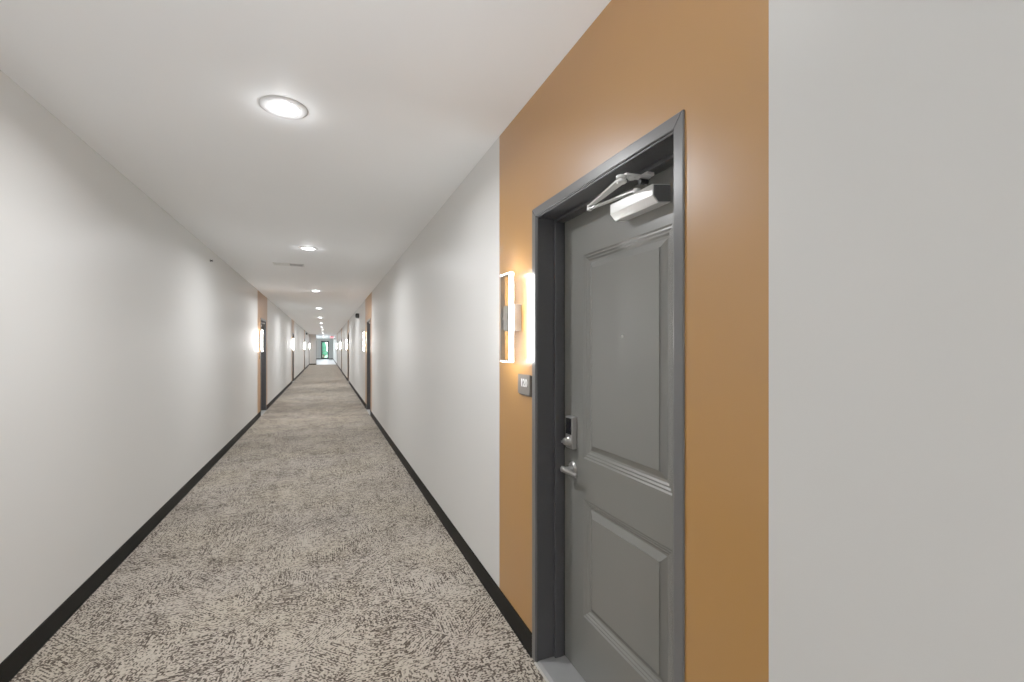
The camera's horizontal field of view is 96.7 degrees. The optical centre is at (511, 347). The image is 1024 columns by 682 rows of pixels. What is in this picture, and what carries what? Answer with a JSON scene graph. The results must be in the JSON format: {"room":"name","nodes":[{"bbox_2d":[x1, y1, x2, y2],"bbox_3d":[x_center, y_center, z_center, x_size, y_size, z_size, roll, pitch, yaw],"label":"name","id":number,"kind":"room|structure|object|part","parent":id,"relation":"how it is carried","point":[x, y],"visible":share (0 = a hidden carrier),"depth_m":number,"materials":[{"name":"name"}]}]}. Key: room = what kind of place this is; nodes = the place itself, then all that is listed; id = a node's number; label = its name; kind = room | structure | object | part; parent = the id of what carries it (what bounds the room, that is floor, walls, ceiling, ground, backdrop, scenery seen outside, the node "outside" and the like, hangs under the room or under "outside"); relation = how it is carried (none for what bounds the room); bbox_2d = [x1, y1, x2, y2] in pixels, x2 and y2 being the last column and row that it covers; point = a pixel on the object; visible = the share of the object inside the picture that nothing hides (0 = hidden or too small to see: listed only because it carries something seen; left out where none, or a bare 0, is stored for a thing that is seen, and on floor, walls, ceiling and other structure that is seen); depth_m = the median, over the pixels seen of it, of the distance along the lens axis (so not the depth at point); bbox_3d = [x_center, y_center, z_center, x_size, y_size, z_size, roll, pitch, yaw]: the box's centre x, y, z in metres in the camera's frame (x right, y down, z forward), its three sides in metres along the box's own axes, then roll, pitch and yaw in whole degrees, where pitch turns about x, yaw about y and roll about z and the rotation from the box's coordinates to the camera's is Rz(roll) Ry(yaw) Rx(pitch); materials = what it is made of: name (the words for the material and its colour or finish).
{"room":"apartment building corridor","nodes":[
{"label":"apartment building corridor","id":0,"kind":"room"},
{"bbox_2d":[0,70,308,662],"bbox_3d":[-8.645,0.138,17.315,0.200,2.740,50.600,0,0,-22],"label":"wall","id":1,"kind":"structure","parent":0,"point":[129,356],"depth_m":2.79,"materials":[{"name":"white paint"}]},
{"bbox_2d":[0,364,309,681],"bbox_3d":[-8.547,1.452,17.355,0.012,0.112,50.600,0,0,-22],"label":"baseboard","id":2,"kind":"structure","parent":1,"relation":"attached to","point":[15,661],"depth_m":2.83,"materials":[{"name":"black rubber"}]},
{"bbox_2d":[259,330,262,350],"bbox_3d":[-5.460,-0.157,9.902,0.072,0.458,0.128,0,0,-22],"label":"wall sconce","id":3,"kind":"object","parent":1,"relation":"attached to","point":[261,338],"visible":1,"depth_m":9.85,"materials":[{"name":"grey metal"}]},
{"bbox_2d":[260,318,265,415],"bbox_3d":[-5.870,0.418,10.498,0.264,2.180,1.012,0,0,-22],"label":"door","id":4,"kind":"structure","parent":1,"relation":"in","point":[262,321],"depth_m":10.95,"materials":[{"name":"grey wood"}]},
{"bbox_2d":[292,333,293,382],"bbox_3d":[-9.822,0.418,20.140,0.264,2.180,1.012,0,0,-22],"label":"door","id":5,"kind":"structure","parent":1,"relation":"in","point":[292,333],"depth_m":19.74,"materials":[{"name":"grey wood"}]},
{"bbox_2d":[304,338,304,369],"bbox_3d":[-14.313,0.418,31.095,0.264,2.180,1.012,0,0,-22],"label":"door","id":6,"kind":"structure","parent":1,"relation":"in","point":[304,338],"depth_m":31.56,"materials":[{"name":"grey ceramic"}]},
{"bbox_2d":[10,364,545,681],"bbox_3d":[-7.503,1.508,17.783,2.668,0.001,51.000,0,0,-22],"label":"floor","id":7,"kind":"structure","parent":0,"point":[309,551],"depth_m":2.90,"materials":[{"name":"grey carpet"}]},
{"bbox_2d":[0,0,610,338],"bbox_3d":[-12.425,-1.282,27.329,4.536,0.100,72.400,0,0,-22],"label":"ceiling","id":8,"kind":"structure","parent":0,"point":[403,99],"depth_m":2.28,"materials":[{"name":"white paint"}]},
{"bbox_2d":[259,95,307,118],"bbox_3d":[-1.168,-1.225,2.331,0.227,0.014,0.227,0,0,-22],"label":"recessed light","id":9,"kind":"object","parent":8,"relation":"in","point":[279,106],"visible":1,"depth_m":2.31,"materials":[{"name":"white"}]},
{"bbox_2d":[268,101,298,115],"bbox_3d":[-1.168,-1.224,2.331,0.147,0.011,0.147,0,0,-22],"label":"diffuser","id":10,"kind":"object","parent":9,"relation":"attached to","point":[276,108],"depth_m":2.32,"materials":[{"name":"white plastic"}]},
{"bbox_2d":[273,262,303,266],"bbox_3d":[-3.287,-1.228,6.704,0.410,0.008,0.190,0,0,-22],"label":"ceiling vent","id":11,"kind":"object","parent":8,"relation":"in","point":[274,263],"visible":1,"depth_m":6.68,"materials":[{"name":"white metal"}]},
{"bbox_2d":[298,246,317,250],"bbox_3d":[-2.515,-1.225,5.616,0.227,0.014,0.227,0,0,-22],"label":"recessed light","id":12,"kind":"object","parent":8,"relation":"in","point":[309,248],"visible":1,"depth_m":5.58,"materials":[{"name":"white"}]},
{"bbox_2d":[309,334,315,363],"bbox_3d":[-18.022,0.138,40.933,0.762,2.740,0.220,0,0,-22],"label":"wall","id":13,"kind":"structure","parent":0,"point":[312,337],"depth_m":40.86,"materials":[{"name":"white paint"}]},
{"bbox_2d":[316,339,332,357],"bbox_3d":[-26.024,0.138,60.770,4.336,2.740,0.200,0,0,-22],"label":"wall","id":14,"kind":"structure","parent":0,"point":[318,341],"depth_m":60.83,"materials":[{"name":"white paint"}]},
{"bbox_2d":[321,341,328,358],"bbox_3d":[-25.132,0.279,61.125,0.975,2.459,0.140,0,0,-22],"label":"door","id":15,"kind":"structure","parent":14,"relation":"in","point":[327,351],"depth_m":61.22,"materials":[{"name":"metal"}]},
{"bbox_2d":[316,359,335,364],"bbox_3d":[-22.189,1.508,50.886,4.336,0.001,21.400,0,0,-22],"label":"floor","id":16,"kind":"structure","parent":0,"point":[318,361],"depth_m":49.07,"materials":[{"name":"white"}]},
{"bbox_2d":[333,0,1023,681],"bbox_3d":[-10.419,0.138,28.152,0.200,2.740,72.000,0,0,-22],"label":"wall","id":17,"kind":"structure","parent":0,"point":[854,169],"depth_m":0.97,"materials":[{"name":"white paint"}]},
{"bbox_2d":[341,337,341,371],"bbox_3d":[-10.535,0.418,28.482,0.264,2.180,1.012,0,0,-22],"label":"door","id":18,"kind":"structure","parent":17,"relation":"in","point":[341,337],"depth_m":28.86,"materials":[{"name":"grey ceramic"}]},
{"bbox_2d":[348,333,348,382],"bbox_3d":[-7.148,0.418,20.220,0.264,2.180,1.012,0,0,-22],"label":"door","id":19,"kind":"structure","parent":17,"relation":"in","point":[348,333],"depth_m":20.61,"materials":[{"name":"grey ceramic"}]},
{"bbox_2d":[367,318,370,414],"bbox_3d":[-3.253,0.418,10.717,0.264,2.180,1.012,0,0,-22],"label":"door","id":20,"kind":"structure","parent":17,"relation":"in","point":[368,320],"depth_m":11.10,"materials":[{"name":"grey wood"}]},
{"bbox_2d":[333,359,531,657],"bbox_3d":[-10.517,1.452,28.111,0.012,0.112,72.000,0,0,-22],"label":"baseboard","id":21,"kind":"structure","parent":17,"relation":"attached to","point":[523,633],"depth_m":3.11,"materials":[{"name":"black rubber"}]},
{"bbox_2d":[500,272,520,361],"bbox_3d":[-0.006,-0.157,2.390,0.072,0.458,0.128,0,0,-22],"label":"wall sconce","id":22,"kind":"object","parent":17,"relation":"attached to","point":[510,315],"visible":1,"depth_m":2.34,"materials":[{"name":"grey metal"}]},
{"bbox_3d":[-0.028,-0.157,2.381,0.024,0.454,0.124,0,0,-22],"label":"frame","id":23,"kind":"part","parent":22,"relation":"part of","materials":[{"name":"grey metal"}]},
{"bbox_3d":[-0.025,-0.157,2.382,0.018,0.128,0.060,0,0,-22],"label":"plate","id":24,"kind":"part","parent":22,"relation":"part of","materials":[{"name":"grey metal"}]},
{"bbox_2d":[518,374,531,396],"bbox_3d":[0.064,0.186,2.293,0.015,0.106,0.152,0,0,-22],"label":"room sign","id":25,"kind":"object","parent":17,"relation":"attached to","point":[524,381],"visible":1,"depth_m":2.27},
{"bbox_2d":[532,109,684,681],"bbox_3d":[0.404,0.418,1.794,0.264,2.180,1.012,0,0,-22],"label":"door","id":26,"kind":"structure","parent":17,"relation":"in","point":[608,249],"depth_m":1.85,"materials":[{"name":"grey wood"}]},
{"bbox_3d":[0.252,0.436,2.125,0.032,0.042,0.042,0,0,-22],"label":"lock knob","id":27,"kind":"part","parent":26,"relation":"part of","materials":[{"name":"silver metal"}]},
{"bbox_3d":[0.261,0.568,2.133,0.059,0.066,0.066,0,0,-22],"label":"lever handle","id":28,"kind":"part","parent":26,"relation":"part of","materials":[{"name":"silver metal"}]},
{"bbox_3d":[0.264,0.568,2.084,0.021,0.029,0.124,0,0,-27],"label":"lever","id":29,"kind":"part","parent":26,"relation":"part of","materials":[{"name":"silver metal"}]},
{"bbox_3d":[0.385,-0.571,1.752,0.026,0.032,0.292,0,0,-28],"label":"arm","id":30,"kind":"part","parent":26,"relation":"part of","materials":[{"name":"silver metal"}]},
{"label":"outside","id":31,"kind":"structure","parent":0,"visible":0},
{"label":"lawn","id":32,"kind":"structure","parent":31,"visible":0},
{"bbox_2d":[322,342,326,357],"bbox_3d":[-28.716,0.234,69.300,1.093,2.649,1.033,0,0,-22],"label":"tree","id":33,"kind":"object","parent":32,"relation":"on","point":[324,347],"visible":0.8,"depth_m":69.11,"materials":[{"name":"green plant"}]}
]}

